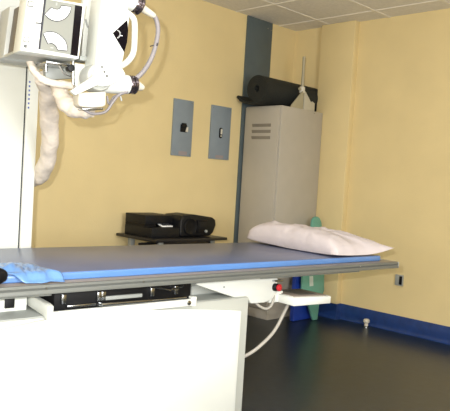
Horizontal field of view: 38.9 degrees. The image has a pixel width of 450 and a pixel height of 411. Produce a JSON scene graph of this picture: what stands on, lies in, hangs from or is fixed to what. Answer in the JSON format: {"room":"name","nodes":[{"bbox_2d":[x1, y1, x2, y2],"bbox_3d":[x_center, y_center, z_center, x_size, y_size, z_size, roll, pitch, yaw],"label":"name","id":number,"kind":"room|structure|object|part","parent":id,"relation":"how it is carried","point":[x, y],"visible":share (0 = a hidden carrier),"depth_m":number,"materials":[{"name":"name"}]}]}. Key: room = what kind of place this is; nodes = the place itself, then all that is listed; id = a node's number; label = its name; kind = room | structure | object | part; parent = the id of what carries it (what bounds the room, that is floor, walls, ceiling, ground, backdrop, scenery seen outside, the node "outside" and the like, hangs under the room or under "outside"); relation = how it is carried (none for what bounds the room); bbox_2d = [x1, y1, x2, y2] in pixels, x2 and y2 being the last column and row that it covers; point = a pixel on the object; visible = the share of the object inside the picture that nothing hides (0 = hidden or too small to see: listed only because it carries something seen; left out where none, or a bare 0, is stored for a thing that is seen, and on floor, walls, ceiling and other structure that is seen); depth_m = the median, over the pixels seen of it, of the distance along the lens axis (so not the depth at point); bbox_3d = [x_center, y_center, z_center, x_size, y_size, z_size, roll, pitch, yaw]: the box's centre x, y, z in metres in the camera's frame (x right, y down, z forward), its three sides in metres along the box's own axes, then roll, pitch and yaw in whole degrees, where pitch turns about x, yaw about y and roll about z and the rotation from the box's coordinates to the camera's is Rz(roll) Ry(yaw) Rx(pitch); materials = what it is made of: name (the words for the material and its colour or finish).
{"room":"radiology room","nodes":[
{"label":"radiology room","id":0,"kind":"room"},
{"bbox_2d":[31,0,295,247],"bbox_3d":[-1.563,-0.414,4.321,0.100,2.765,6.340,6,3,45],"label":"wall","id":1,"kind":"structure","parent":0,"point":[116,162],"depth_m":5.24,"materials":[{"name":"yellow paint"}]},
{"bbox_2d":[170,98,193,156],"bbox_3d":[-0.357,-0.659,5.419,0.038,0.477,0.221,6,3,45],"label":"electrical panel","id":2,"kind":"object","parent":1,"relation":"attached to","point":[182,118],"visible":1,"depth_m":5.41,"materials":[{"name":"grey metal"}]},
{"bbox_2d":[180,123,186,132],"bbox_3d":[-0.346,-0.661,5.417,0.020,0.076,0.073,6,3,45],"label":"switch","id":3,"kind":"object","parent":2,"relation":"attached to","point":[183,126],"depth_m":5.41,"materials":[{"name":"black plastic"}]},
{"bbox_2d":[208,105,231,159],"bbox_3d":[-0.040,-0.654,5.742,0.034,0.477,0.249,6,3,45],"label":"electrical panel","id":4,"kind":"object","parent":1,"relation":"attached to","point":[220,118],"visible":1,"depth_m":5.73,"materials":[{"name":"grey metal"}]},
{"bbox_2d":[233,16,272,242],"bbox_3d":[0.255,-0.449,6.071,0.017,2.616,0.353,6,3,45],"label":"board","id":5,"kind":"object","parent":1,"relation":"attached to","point":[258,44],"visible":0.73,"depth_m":5.97,"materials":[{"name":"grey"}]},
{"bbox_2d":[203,0,449,30],"bbox_3d":[0.586,-1.627,2.218,5.920,0.104,6.340,6,3,45],"label":"ceiling","id":6,"kind":"structure","parent":0,"point":[296,15],"depth_m":5.54,"materials":[{"name":"tile"}]},
{"bbox_2d":[241,315,449,410],"bbox_3d":[0.413,1.228,2.341,5.920,0.100,6.340,6,3,45],"label":"floor","id":7,"kind":"structure","parent":0,"point":[323,363],"depth_m":4.36,"materials":[{"name":"plastic"}]},
{"bbox_2d":[0,0,159,248],"bbox_3d":[-0.968,-0.215,3.071,1.270,2.549,0.632,6,3,45],"label":"machine","id":8,"kind":"object","parent":7,"relation":"on","point":[35,35],"visible":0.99,"depth_m":2.74,"materials":[{"name":"white metal"}]},
{"bbox_3d":[-0.784,-0.613,2.653,0.229,0.014,0.140,2,3,-35],"label":"plate","id":9,"kind":"part","parent":8,"relation":"part of","materials":[{"name":"grey ceramic"}]},
{"bbox_3d":[-0.724,-0.594,2.690,0.107,0.010,0.120,2,3,-35],"label":"mounting arm","id":10,"kind":"part","parent":8,"relation":"part of","materials":[{"name":"silver metal"}]},
{"bbox_3d":[-0.717,-0.585,2.813,0.181,0.085,0.030,2,3,-35],"label":"mounting plate","id":11,"kind":"part","parent":8,"relation":"part of","materials":[{"name":"white metal"}]},
{"bbox_3d":[-0.652,-0.709,2.533,0.161,0.202,0.004,2,3,-35],"label":"plate","id":12,"kind":"part","parent":8,"relation":"part of","materials":[{"name":"white plastic"}]},
{"bbox_3d":[-0.649,-0.573,2.666,0.030,0.030,0.049,2,3,-35],"label":"locking knob","id":13,"kind":"part","parent":8,"relation":"part of","materials":[{"name":"black plastic"}]},
{"bbox_3d":[-0.605,-0.553,2.753,0.116,0.111,0.040,2,3,-35],"label":"plate","id":14,"kind":"part","parent":8,"relation":"part of","materials":[{"name":"white plastic"}]},
{"bbox_3d":[-0.582,-0.784,2.805,0.110,0.321,0.030,2,3,-35],"label":"plate","id":15,"kind":"part","parent":8,"relation":"part of","materials":[{"name":"white ceramic"}]},
{"bbox_3d":[-0.413,-0.718,2.748,0.074,0.257,0.032,3,3,-13],"label":"handle","id":16,"kind":"part","parent":8,"relation":"part of","materials":[{"name":"white plastic"}]},
{"bbox_2d":[116,233,226,244],"bbox_3d":[-0.446,0.621,5.102,0.500,0.770,0.754,6,3,45],"label":"side table","id":17,"kind":"object","parent":7,"relation":"on","point":[131,238],"visible":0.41,"depth_m":4.91,"materials":[{"name":"black laminate"}]},
{"bbox_3d":[-0.759,0.616,5.042,0.040,0.748,0.040,6,3,45],"label":"leg","id":18,"kind":"part","parent":17,"relation":"part of","materials":[{"name":"grey metal"}]},
{"bbox_2d":[125,212,179,237],"bbox_3d":[-0.567,0.150,4.962,0.345,0.164,0.275,6,3,45],"label":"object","id":19,"kind":"object","parent":17,"relation":"on","point":[150,225],"visible":1,"depth_m":4.88,"materials":[{"name":"black plastic"}]},
{"bbox_2d":[166,212,214,236],"bbox_3d":[-0.281,0.152,5.151,0.256,0.173,0.385,6,3,45],"label":"stereo","id":20,"kind":"object","parent":17,"relation":"on","point":[189,224],"visible":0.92,"depth_m":5.04,"materials":[{"name":"black plastic"}]},
{"bbox_3d":[-0.183,0.168,5.099,0.014,0.105,0.110,6,3,45],"label":"deck panel","id":21,"kind":"part","parent":20,"relation":"part of","materials":[{"name":"black plastic"}]},
{"bbox_2d":[0,259,398,410],"bbox_3d":[-0.341,0.687,3.343,2.898,0.801,0.882,1,3,-40],"label":"table","id":22,"kind":"object","parent":7,"relation":"on","point":[171,341],"visible":0.96,"depth_m":2.79,"materials":[{"name":"white metal"}]},
{"bbox_2d":[27,284,196,320],"bbox_3d":[-0.601,0.388,2.953,0.644,0.113,0.770,6,3,45],"label":"tray","id":23,"kind":"object","parent":22,"relation":"on","point":[138,300],"depth_m":2.69,"materials":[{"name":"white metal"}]},
{"bbox_3d":[-0.547,0.746,2.671,1.598,0.596,0.016,1,3,-40],"label":"panel","id":24,"kind":"part","parent":22,"relation":"part of","materials":[{"name":"white ceramic"}]},
{"bbox_3d":[-0.379,0.335,3.280,2.544,0.035,0.680,1,3,-40],"label":"under frame","id":25,"kind":"part","parent":22,"relation":"part of","materials":[{"name":"grey metal"}]},
{"bbox_2d":[0,242,382,283],"bbox_3d":[-0.316,0.271,3.347,2.805,0.032,0.768,1,3,-40],"label":"mattress","id":26,"kind":"object","parent":22,"relation":"on","point":[86,262],"visible":0.75,"depth_m":3.20,"materials":[{"name":"leather"}]},
{"bbox_2d":[0,268,7,283],"bbox_3d":[-0.899,0.259,2.304,0.230,0.076,0.064,1,3,-40],"label":"pad","id":27,"kind":"object","parent":26,"relation":"on","point":[3,273],"visible":1,"depth_m":2.35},
{"bbox_2d":[0,262,64,282],"bbox_3d":[-0.871,0.254,2.525,0.366,0.063,0.342,6,3,45],"label":"plastic sheet","id":28,"kind":"object","parent":26,"relation":"on","point":[27,272],"visible":0.98,"depth_m":2.49,"materials":[{"name":"blue plastic"}]},
{"bbox_2d":[246,221,391,255],"bbox_3d":[0.602,0.199,4.119,0.550,0.157,0.824,2,3,-39],"label":"pillow","id":29,"kind":"object","parent":26,"relation":"on","point":[321,240],"visible":1,"depth_m":3.92,"materials":[{"name":"white fabric"}]},
{"bbox_3d":[-0.044,0.339,2.998,2.894,0.041,0.020,1,3,-40],"label":"rail","id":30,"kind":"part","parent":22,"relation":"part of","materials":[{"name":"metal"}]},
{"bbox_3d":[0.005,0.426,3.293,0.543,0.145,0.205,1,3,-40],"label":"carrier arm","id":31,"kind":"part","parent":22,"relation":"part of","materials":[{"name":"white metal"}]},
{"bbox_3d":[0.403,0.482,3.528,0.255,0.014,0.195,1,3,-40],"label":"panel","id":32,"kind":"part","parent":22,"relation":"part of","materials":[{"name":"grey plastic"}]},
{"bbox_3d":[0.398,0.505,3.529,0.296,0.054,0.240,1,3,-40],"label":"control panel","id":33,"kind":"part","parent":22,"relation":"part of","materials":[{"name":"white plastic"}]},
{"bbox_2d":[238,105,322,319],"bbox_3d":[0.500,0.059,6.040,0.432,1.925,0.635,6,3,45],"label":"locker","id":34,"kind":"object","parent":7,"relation":"on","point":[281,151],"visible":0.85,"depth_m":5.83,"materials":[{"name":"beige metal"}]},
{"bbox_3d":[0.290,0.016,5.827,0.410,1.823,0.017,6,3,45],"label":"door","id":35,"kind":"part","parent":34,"relation":"part of","materials":[{"name":"beige metal"}]},
{"bbox_2d":[251,136,269,138],"bbox_3d":[0.322,-0.617,5.788,0.225,0.028,0.009,6,3,45],"label":"vent","id":36,"kind":"object","parent":34,"relation":"attached to","point":[252,137],"depth_m":5.79,"materials":[{"name":"grey metal"}]},
{"bbox_2d":[252,130,270,132],"bbox_3d":[0.326,-0.672,5.785,0.225,0.028,0.009,6,3,45],"label":"vent","id":37,"kind":"object","parent":34,"relation":"attached to","point":[253,131],"depth_m":5.78,"materials":[{"name":"grey metal"}]},
{"bbox_2d":[252,123,270,126],"bbox_3d":[0.329,-0.728,5.783,0.225,0.028,0.009,6,3,45],"label":"vent","id":38,"kind":"object","parent":34,"relation":"attached to","point":[253,124],"depth_m":5.78,"materials":[{"name":"grey metal"}]},
{"bbox_2d":[237,75,317,111],"bbox_3d":[0.523,-1.034,6.010,0.366,0.256,0.809,6,3,45],"label":"rolled mat","id":39,"kind":"object","parent":34,"relation":"on","point":[261,90],"visible":0.82,"depth_m":5.74,"materials":[{"name":"black rubber"}]},
{"bbox_2d":[290,57,314,110],"bbox_3d":[0.716,-1.127,5.872,0.054,0.480,0.349,6,3,45],"label":"pole stand","id":40,"kind":"object","parent":34,"relation":"on","point":[302,101],"visible":1,"depth_m":5.86,"materials":[{"name":"white plastic"}]},
{"bbox_3d":[0.657,-0.972,5.803,0.010,0.170,0.174,6,3,45],"label":"foot plate","id":41,"kind":"part","parent":40,"relation":"part of","materials":[{"name":"beige metal"}]},
{"bbox_3d":[0.784,-0.969,5.931,0.010,0.169,0.165,6,3,45],"label":"foot plate","id":42,"kind":"part","parent":40,"relation":"part of","materials":[{"name":"metal"}]},
{"bbox_2d":[290,276,310,320],"bbox_3d":[0.702,0.782,5.853,0.100,0.514,0.329,6,3,45],"label":"board","id":43,"kind":"object","parent":7,"relation":"on","point":[297,313],"visible":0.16,"depth_m":5.78,"materials":[{"name":"blue plastic"}]},
{"bbox_2d":[301,216,323,319],"bbox_3d":[0.801,0.575,5.856,0.137,0.940,0.339,6,3,45],"label":"paddle board","id":44,"kind":"object","parent":7,"relation":"on","point":[315,283],"visible":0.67,"depth_m":5.85,"materials":[{"name":"teal plastic"}]},
{"bbox_3d":[0.788,0.690,5.817,0.014,0.090,0.055,6,3,45],"label":"label plate","id":45,"kind":"part","parent":44,"relation":"part of","materials":[{"name":"white plastic"}]},
{"bbox_2d":[363,319,369,326],"bbox_3d":[1.265,1.049,5.706,0.060,0.072,0.059,6,3,45],"label":"door stop","id":46,"kind":"object","parent":7,"relation":"on","point":[366,321],"visible":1,"depth_m":5.69,"materials":[{"name":"silver metal"}]},
{"bbox_2d":[293,8,449,326],"bbox_3d":[2.668,-0.163,4.474,5.720,2.765,0.170,6,3,45],"label":"wall","id":47,"kind":"structure","parent":0,"point":[383,84],"depth_m":5.65,"materials":[{"name":"yellow paint"}]},
{"bbox_2d":[318,303,449,344],"bbox_3d":[2.543,1.144,4.484,5.720,0.142,0.100,6,3,45],"label":"baseboard","id":48,"kind":"structure","parent":47,"relation":"attached to","point":[390,322],"depth_m":5.63,"materials":[{"name":"blue plastic"}]},
{"bbox_2d":[395,274,403,285],"bbox_3d":[1.517,0.650,5.555,0.074,0.094,0.030,6,3,45],"label":"wall outlet","id":49,"kind":"object","parent":47,"relation":"attached to","point":[399,279],"visible":1,"depth_m":5.54,"materials":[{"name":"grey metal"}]}
]}

